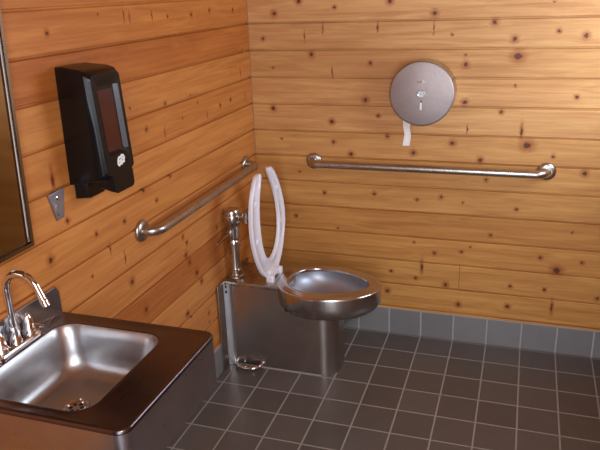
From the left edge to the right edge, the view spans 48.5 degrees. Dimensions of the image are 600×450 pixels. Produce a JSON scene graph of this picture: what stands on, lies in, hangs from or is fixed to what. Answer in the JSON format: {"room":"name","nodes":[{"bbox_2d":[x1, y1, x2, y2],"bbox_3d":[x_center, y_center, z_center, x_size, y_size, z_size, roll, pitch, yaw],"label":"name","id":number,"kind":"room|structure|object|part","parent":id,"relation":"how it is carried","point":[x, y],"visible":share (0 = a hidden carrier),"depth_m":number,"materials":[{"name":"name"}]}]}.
{"room":"public restroom","nodes":[
{"label":"public restroom","id":0,"kind":"room"},
{"bbox_2d":[0,0,255,350],"bbox_3d":[-0.807,-0.204,1.526,0.060,2.413,3.610,4,21,18],"label":"wall","id":1,"kind":"structure","parent":0,"point":[182,66],"depth_m":2.27,"materials":[{"name":"brown wood"}]},
{"bbox_2d":[0,7,34,263],"bbox_3d":[-0.784,-0.219,1.460,0.020,0.722,0.476,4,21,18],"label":"mirror","id":2,"kind":"object","parent":1,"relation":"attached to","point":[16,232],"visible":1,"depth_m":1.66,"materials":[{"name":"metal"}]},
{"bbox_3d":[-0.788,-0.220,1.461,0.010,0.696,0.449,4,21,18],"label":"glass","id":3,"kind":"part","parent":2,"relation":"part of","materials":[{"name":"brown mirror"}]},
{"bbox_2d":[0,286,61,344],"bbox_3d":[-0.753,0.284,1.693,0.012,0.092,0.442,4,21,18],"label":"backsplash","id":4,"kind":"structure","parent":1,"relation":"attached to","point":[40,315],"depth_m":1.80,"materials":[{"name":"metal"}]},
{"bbox_2d":[47,187,63,220],"bbox_3d":[-0.675,-0.055,1.858,0.008,0.085,0.070,4,21,18],"label":"wall plate","id":5,"kind":"object","parent":1,"relation":"attached to","point":[56,199],"visible":1,"depth_m":1.85,"materials":[{"name":"metal"}]},
{"bbox_2d":[54,62,134,198],"bbox_3d":[-0.583,-0.265,1.899,0.127,0.379,0.176,4,21,18],"label":"soap dispenser","id":6,"kind":"object","parent":1,"relation":"attached to","point":[99,156],"visible":1,"depth_m":1.85,"materials":[{"name":"black plastic"}]},
{"bbox_3d":[-0.539,-0.137,1.955,0.052,0.066,0.111,4,21,18],"label":"push lever","id":7,"kind":"part","parent":6,"relation":"part of","materials":[{"name":"black plastic"}]},
{"bbox_2d":[0,270,216,449],"bbox_3d":[-0.521,0.376,1.645,0.493,0.527,0.442,4,21,18],"label":"sink","id":8,"kind":"object","parent":1,"relation":"attached to","point":[69,381],"visible":1,"depth_m":1.67,"materials":[{"name":"metal"}]},
{"bbox_3d":[-0.734,0.292,1.645,0.057,0.058,0.040,4,21,18],"label":"handle","id":9,"kind":"part","parent":8,"relation":"part of","materials":[{"name":"silver metal"}]},
{"bbox_3d":[-0.725,0.307,1.706,0.038,0.014,0.164,4,21,18],"label":"deck plate","id":10,"kind":"part","parent":8,"relation":"part of","materials":[{"name":"silver metal"}]},
{"bbox_3d":[-0.682,0.207,1.654,0.134,0.205,0.034,4,21,18],"label":"spout","id":11,"kind":"part","parent":8,"relation":"part of","materials":[{"name":"silver metal"}]},
{"bbox_3d":[-0.701,0.258,1.738,0.057,0.058,0.040,4,21,18],"label":"handle","id":12,"kind":"part","parent":8,"relation":"part of","materials":[{"name":"silver metal"}]},
{"bbox_2d":[0,324,157,410],"bbox_3d":[-0.554,0.403,1.656,0.319,0.141,0.351,4,21,18],"label":"basin","id":13,"kind":"object","parent":8,"relation":"in","point":[62,367],"depth_m":1.77,"materials":[{"name":"metal"}]},
{"bbox_2d":[0,312,212,435],"bbox_3d":[-0.523,0.340,1.632,0.493,0.012,0.442,4,21,18],"label":"countertop","id":14,"kind":"structure","parent":8,"relation":"on","point":[127,403],"depth_m":1.54,"materials":[{"name":"metal"}]},
{"bbox_2d":[135,156,257,241],"bbox_3d":[-0.365,-0.130,2.687,0.079,0.077,1.002,4,21,18],"label":"grab bar","id":15,"kind":"object","parent":1,"relation":"attached to","point":[143,230],"visible":1,"depth_m":2.48,"materials":[{"name":"metal"}]},
{"bbox_2d":[214,344,223,377],"bbox_3d":[-0.759,1.006,1.924,0.046,0.137,3.550,4,21,18],"label":"baseboard","id":16,"kind":"structure","parent":1,"relation":"attached to","point":[218,352],"depth_m":2.98,"materials":[{"name":"tile"}]},
{"bbox_2d":[246,0,256,173],"bbox_3d":[-0.231,-0.777,3.069,0.004,2.413,0.004,4,21,18],"label":"trim","id":17,"kind":"structure","parent":1,"relation":"attached to","point":[246,0],"depth_m":3.10,"materials":[{"name":"brown"}]},
{"bbox_2d":[165,327,599,449],"bbox_3d":[0.114,1.162,1.675,1.920,0.050,3.670,4,21,18],"label":"floor","id":18,"kind":"structure","parent":0,"point":[390,391],"depth_m":2.76,"materials":[{"name":"tile"}]},
{"bbox_2d":[217,166,381,375],"bbox_3d":[0.013,0.205,2.945,0.707,0.904,0.400,4,21,18],"label":"toilet","id":19,"kind":"object","parent":18,"relation":"on","point":[272,315],"visible":1,"depth_m":2.95,"materials":[{"name":"metal"}]},
{"bbox_3d":[-0.321,0.053,2.909,0.038,0.051,0.088,12,24,35],"label":"lever","id":20,"kind":"part","parent":19,"relation":"part of","materials":[{"name":"silver metal"}]},
{"bbox_3d":[-0.165,0.232,3.021,0.284,0.020,0.232,4,21,18],"label":"plate","id":21,"kind":"part","parent":19,"relation":"part of","materials":[{"name":"metal"}]},
{"bbox_3d":[-0.140,-0.009,2.919,0.039,0.472,0.400,4,21,18],"label":"seat","id":22,"kind":"part","parent":19,"relation":"part of","materials":[{"name":"white plastic"}]},
{"bbox_3d":[0.127,0.306,2.931,0.468,0.138,0.365,4,21,18],"label":"bowl","id":23,"kind":"part","parent":19,"relation":"part of","materials":[{"name":"metal"}]},
{"bbox_2d":[247,0,599,330],"bbox_3d":[0.631,-0.721,2.822,1.800,2.413,0.060,4,21,18],"label":"wall","id":24,"kind":"structure","parent":0,"point":[526,73],"depth_m":2.96,"materials":[{"name":"brown wood"}]},
{"bbox_2d":[389,58,456,125],"bbox_3d":[0.521,-0.562,2.819,0.269,0.269,0.114,4,21,18],"label":"dispenser","id":25,"kind":"object","parent":24,"relation":"attached to","point":[423,91],"visible":1,"depth_m":2.77,"materials":[{"name":"metal"}]},
{"bbox_2d":[402,120,410,145],"bbox_3d":[0.526,-0.508,2.846,0.224,0.344,0.088,4,21,18],"label":"toilet paper roll","id":26,"kind":"object","parent":25,"relation":"in","point":[406,126],"visible":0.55,"depth_m":2.89,"materials":[{"name":"white paper"}]},
{"bbox_2d":[306,153,555,179],"bbox_3d":[0.545,-0.253,2.947,1.109,0.077,0.079,4,21,18],"label":"grab bar","id":27,"kind":"object","parent":24,"relation":"attached to","point":[545,171],"visible":1,"depth_m":2.90,"materials":[{"name":"metal"}]},
{"bbox_2d":[344,306,599,357],"bbox_3d":[0.673,0.482,3.242,1.800,0.137,0.040,4,21,18],"label":"baseboard","id":28,"kind":"structure","parent":24,"relation":"attached to","point":[562,340],"depth_m":3.16,"materials":[{"name":"tile"}]}
]}

